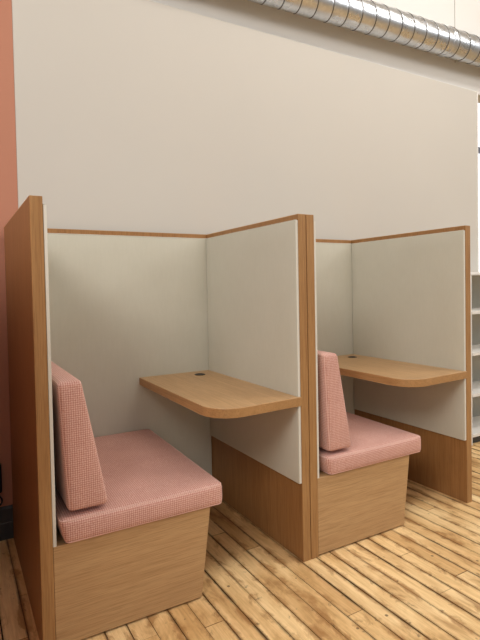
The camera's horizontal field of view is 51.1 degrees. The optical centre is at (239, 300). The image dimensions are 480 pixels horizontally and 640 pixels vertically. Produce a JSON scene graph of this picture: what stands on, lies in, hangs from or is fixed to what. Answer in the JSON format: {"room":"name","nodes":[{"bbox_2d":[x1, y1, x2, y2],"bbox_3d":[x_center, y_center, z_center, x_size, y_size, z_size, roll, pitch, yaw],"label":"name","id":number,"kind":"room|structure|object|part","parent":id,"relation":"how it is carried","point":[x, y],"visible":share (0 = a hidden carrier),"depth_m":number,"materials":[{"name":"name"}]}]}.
{"room":"coworking office","nodes":[
{"label":"coworking office","id":0,"kind":"room"},
{"bbox_2d":[0,0,17,506],"bbox_3d":[-1.569,-0.226,2.236,1.066,2.778,0.130,-2,2,-30],"label":"wall","id":1,"kind":"structure","parent":0,"point":[8,158],"depth_m":2.41,"materials":[{"name":"paint"}]},
{"bbox_2d":[0,464,2,505],"bbox_3d":[-1.182,0.883,2.376,0.106,0.212,0.045,-2,2,-30],"label":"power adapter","id":2,"kind":"object","parent":1,"relation":"attached to","point":[0,464],"visible":1,"depth_m":2.38,"materials":[{"name":"black plastic"}]},
{"bbox_2d":[0,504,13,540],"bbox_3d":[-1.470,1.083,2.230,0.850,0.158,0.016,-2,2,-30],"label":"baseboard","id":3,"kind":"structure","parent":1,"relation":"attached to","point":[6,512],"depth_m":2.42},
{"bbox_2d":[0,441,479,639],"bbox_3d":[2.515,1.057,3.458,9.385,0.011,8.400,-2,2,-30],"label":"floor","id":4,"kind":"structure","parent":0,"point":[417,579],"depth_m":1.99,"materials":[{"name":"brown wood"}]},
{"bbox_2d":[4,195,310,639],"bbox_3d":[-0.399,0.389,2.276,1.100,1.502,0.924,-2,2,-30],"label":"booth","id":5,"kind":"object","parent":4,"relation":"on","point":[198,342],"visible":0.92,"depth_m":2.34,"materials":[{"name":"brown wood"}]},
{"bbox_3d":[-0.866,0.406,2.023,0.040,1.500,0.897,-2,2,-30],"label":"panel","id":6,"kind":"part","parent":5,"relation":"part of","materials":[{"name":"brown wood"}]},
{"bbox_3d":[-0.837,0.245,2.017,0.011,1.133,0.860,-2,2,-30],"label":"pad edge trim","id":7,"kind":"part","parent":5,"relation":"part of","materials":[{"name":"white fabric"}]},
{"bbox_3d":[-0.631,-0.342,2.634,1.008,0.003,0.013,-2,2,-30],"label":"pad edge trim","id":8,"kind":"part","parent":5,"relation":"part of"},
{"bbox_3d":[-0.625,0.383,2.668,1.020,1.500,0.018,-2,2,-30],"label":"panel","id":9,"kind":"part","parent":5,"relation":"part of","materials":[{"name":"brown wood"}]},
{"bbox_2d":[55,429,221,542],"bbox_3d":[-0.542,0.748,2.188,0.628,0.096,0.891,-2,2,-30],"label":"seat cushion","id":10,"kind":"object","parent":5,"relation":"on","point":[147,479],"visible":0.71,"depth_m":1.92,"materials":[{"name":"pink fabric"}]},
{"bbox_2d":[51,361,107,510],"bbox_3d":[-0.743,0.481,2.071,0.160,0.448,0.874,-2,2,-30],"label":"cushion","id":11,"kind":"object","parent":10,"relation":"on","point":[79,481],"visible":0.59,"depth_m":1.69,"materials":[{"name":"pink fabric"}]},
{"bbox_3d":[0.037,0.214,2.518,0.012,1.133,0.860,-2,2,-30],"label":"pad edge trim","id":12,"kind":"part","parent":5,"relation":"part of","materials":[{"name":"white fabric"}]},
{"bbox_3d":[0.054,0.373,2.551,0.040,1.500,0.897,-2,2,-30],"label":"panel","id":13,"kind":"part","parent":5,"relation":"part of","materials":[{"name":"brown wood"}]},
{"bbox_2d":[305,214,471,558],"bbox_3d":[0.557,0.355,2.824,1.100,1.502,0.924,-2,2,-30],"label":"booth","id":14,"kind":"object","parent":4,"relation":"on","point":[394,311],"visible":0.56,"depth_m":2.86,"materials":[{"name":"brown wood"}]},
{"bbox_3d":[0.091,0.372,2.572,0.040,1.500,0.897,-2,2,-30],"label":"panel","id":15,"kind":"part","parent":14,"relation":"part of","materials":[{"name":"brown wood"}]},
{"bbox_3d":[0.120,0.211,2.566,0.011,1.133,0.860,-2,2,-30],"label":"pad edge trim","id":16,"kind":"part","parent":14,"relation":"part of","materials":[{"name":"white fabric"}]},
{"bbox_3d":[0.332,0.349,3.217,1.020,1.500,0.018,-2,2,-30],"label":"panel","id":17,"kind":"part","parent":14,"relation":"part of","materials":[{"name":"brown wood"}]},
{"bbox_2d":[319,412,420,474],"bbox_3d":[0.437,0.714,2.750,0.628,0.096,0.891,-2,2,-30],"label":"seat cushion","id":18,"kind":"object","parent":14,"relation":"on","point":[372,442],"visible":0.38,"depth_m":2.42,"materials":[{"name":"pink fabric"}]},
{"bbox_2d":[317,350,350,450],"bbox_3d":[0.228,0.447,2.628,0.160,0.448,0.874,-2,2,-30],"label":"cushion","id":19,"kind":"object","parent":18,"relation":"on","point":[334,434],"visible":0.25,"depth_m":2.24,"materials":[{"name":"pink fabric"}]},
{"bbox_3d":[1.010,0.340,3.099,0.040,1.500,0.897,-2,2,-30],"label":"panel","id":20,"kind":"part","parent":14,"relation":"part of","materials":[{"name":"brown wood"}]},
{"bbox_3d":[0.994,0.180,3.067,0.012,1.133,0.860,-2,2,-30],"label":"pad edge trim","id":21,"kind":"part","parent":14,"relation":"part of","materials":[{"name":"white fabric"}]},
{"bbox_2d":[470,272,479,444],"bbox_3d":[2.018,0.408,4.033,0.958,1.272,0.319,-2,2,-30],"label":"shelf unit","id":22,"kind":"object","parent":4,"relation":"on","point":[474,276],"visible":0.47,"depth_m":4.16,"materials":[{"name":"white laminate"}]},
{"bbox_3d":[1.612,0.433,3.803,0.016,1.252,0.315,-2,2,-30],"label":"panel","id":23,"kind":"part","parent":22,"relation":"part of","materials":[{"name":"white laminate"}]},
{"bbox_3d":[2.013,0.071,4.022,0.906,0.022,0.307,-2,2,-30],"label":"shelf","id":24,"kind":"part","parent":22,"relation":"part of","materials":[{"name":"white laminate"}]},
{"bbox_3d":[2.018,0.376,4.031,0.906,0.022,0.307,-2,2,-30],"label":"shelf","id":25,"kind":"part","parent":22,"relation":"part of","materials":[{"name":"white laminate"}]},
{"bbox_3d":[2.024,0.680,4.039,0.906,0.022,0.307,-2,2,-30],"label":"shelf","id":26,"kind":"part","parent":22,"relation":"part of","materials":[{"name":"white laminate"}]},
{"bbox_3d":[2.030,0.977,4.047,0.906,0.022,0.307,-2,2,-30],"label":"shelf","id":27,"kind":"part","parent":22,"relation":"part of","materials":[{"name":"white laminate"}]},
{"bbox_2d":[12,0,479,271],"bbox_3d":[1.024,-1.129,3.727,7.100,4.400,0.160,-2,2,-30],"label":"wall","id":28,"kind":"structure","parent":0,"point":[131,115],"depth_m":3.03,"materials":[{"name":"white paint"}]},
{"bbox_2d":[476,92,478,271],"bbox_3d":[1.994,-0.429,4.202,0.016,2.618,0.003,-2,2,-30],"label":"trim","id":29,"kind":"structure","parent":28,"relation":"attached to","point":[476,92],"depth_m":4.19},
{"bbox_3d":[2.436,-3.396,3.339,9.300,0.100,8.400,-2,2,-30],"label":"ceiling","id":30,"kind":"structure","parent":0,"visible":0},
{"bbox_2d":[248,0,479,66],"bbox_3d":[2.267,-2.646,4.211,6.828,1.603,0.216,-2,2,-30],"label":"spiral duct","id":31,"kind":"object","parent":30,"relation":"hanging from","point":[367,17],"visible":1,"depth_m":3.43,"materials":[{"name":"metal"}]},
{"bbox_3d":[2.650,-1.268,7.620,4.800,4.400,0.150,-2,2,-30],"label":"wall","id":32,"kind":"structure","parent":0,"visible":0},
{"bbox_2d":[478,103,479,271],"bbox_3d":[3.517,-1.748,8.090,2.400,3.300,0.075,-2,2,-30],"label":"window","id":33,"kind":"structure","parent":32,"relation":"in","point":[478,103],"depth_m":8.34,"materials":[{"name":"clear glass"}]}
]}

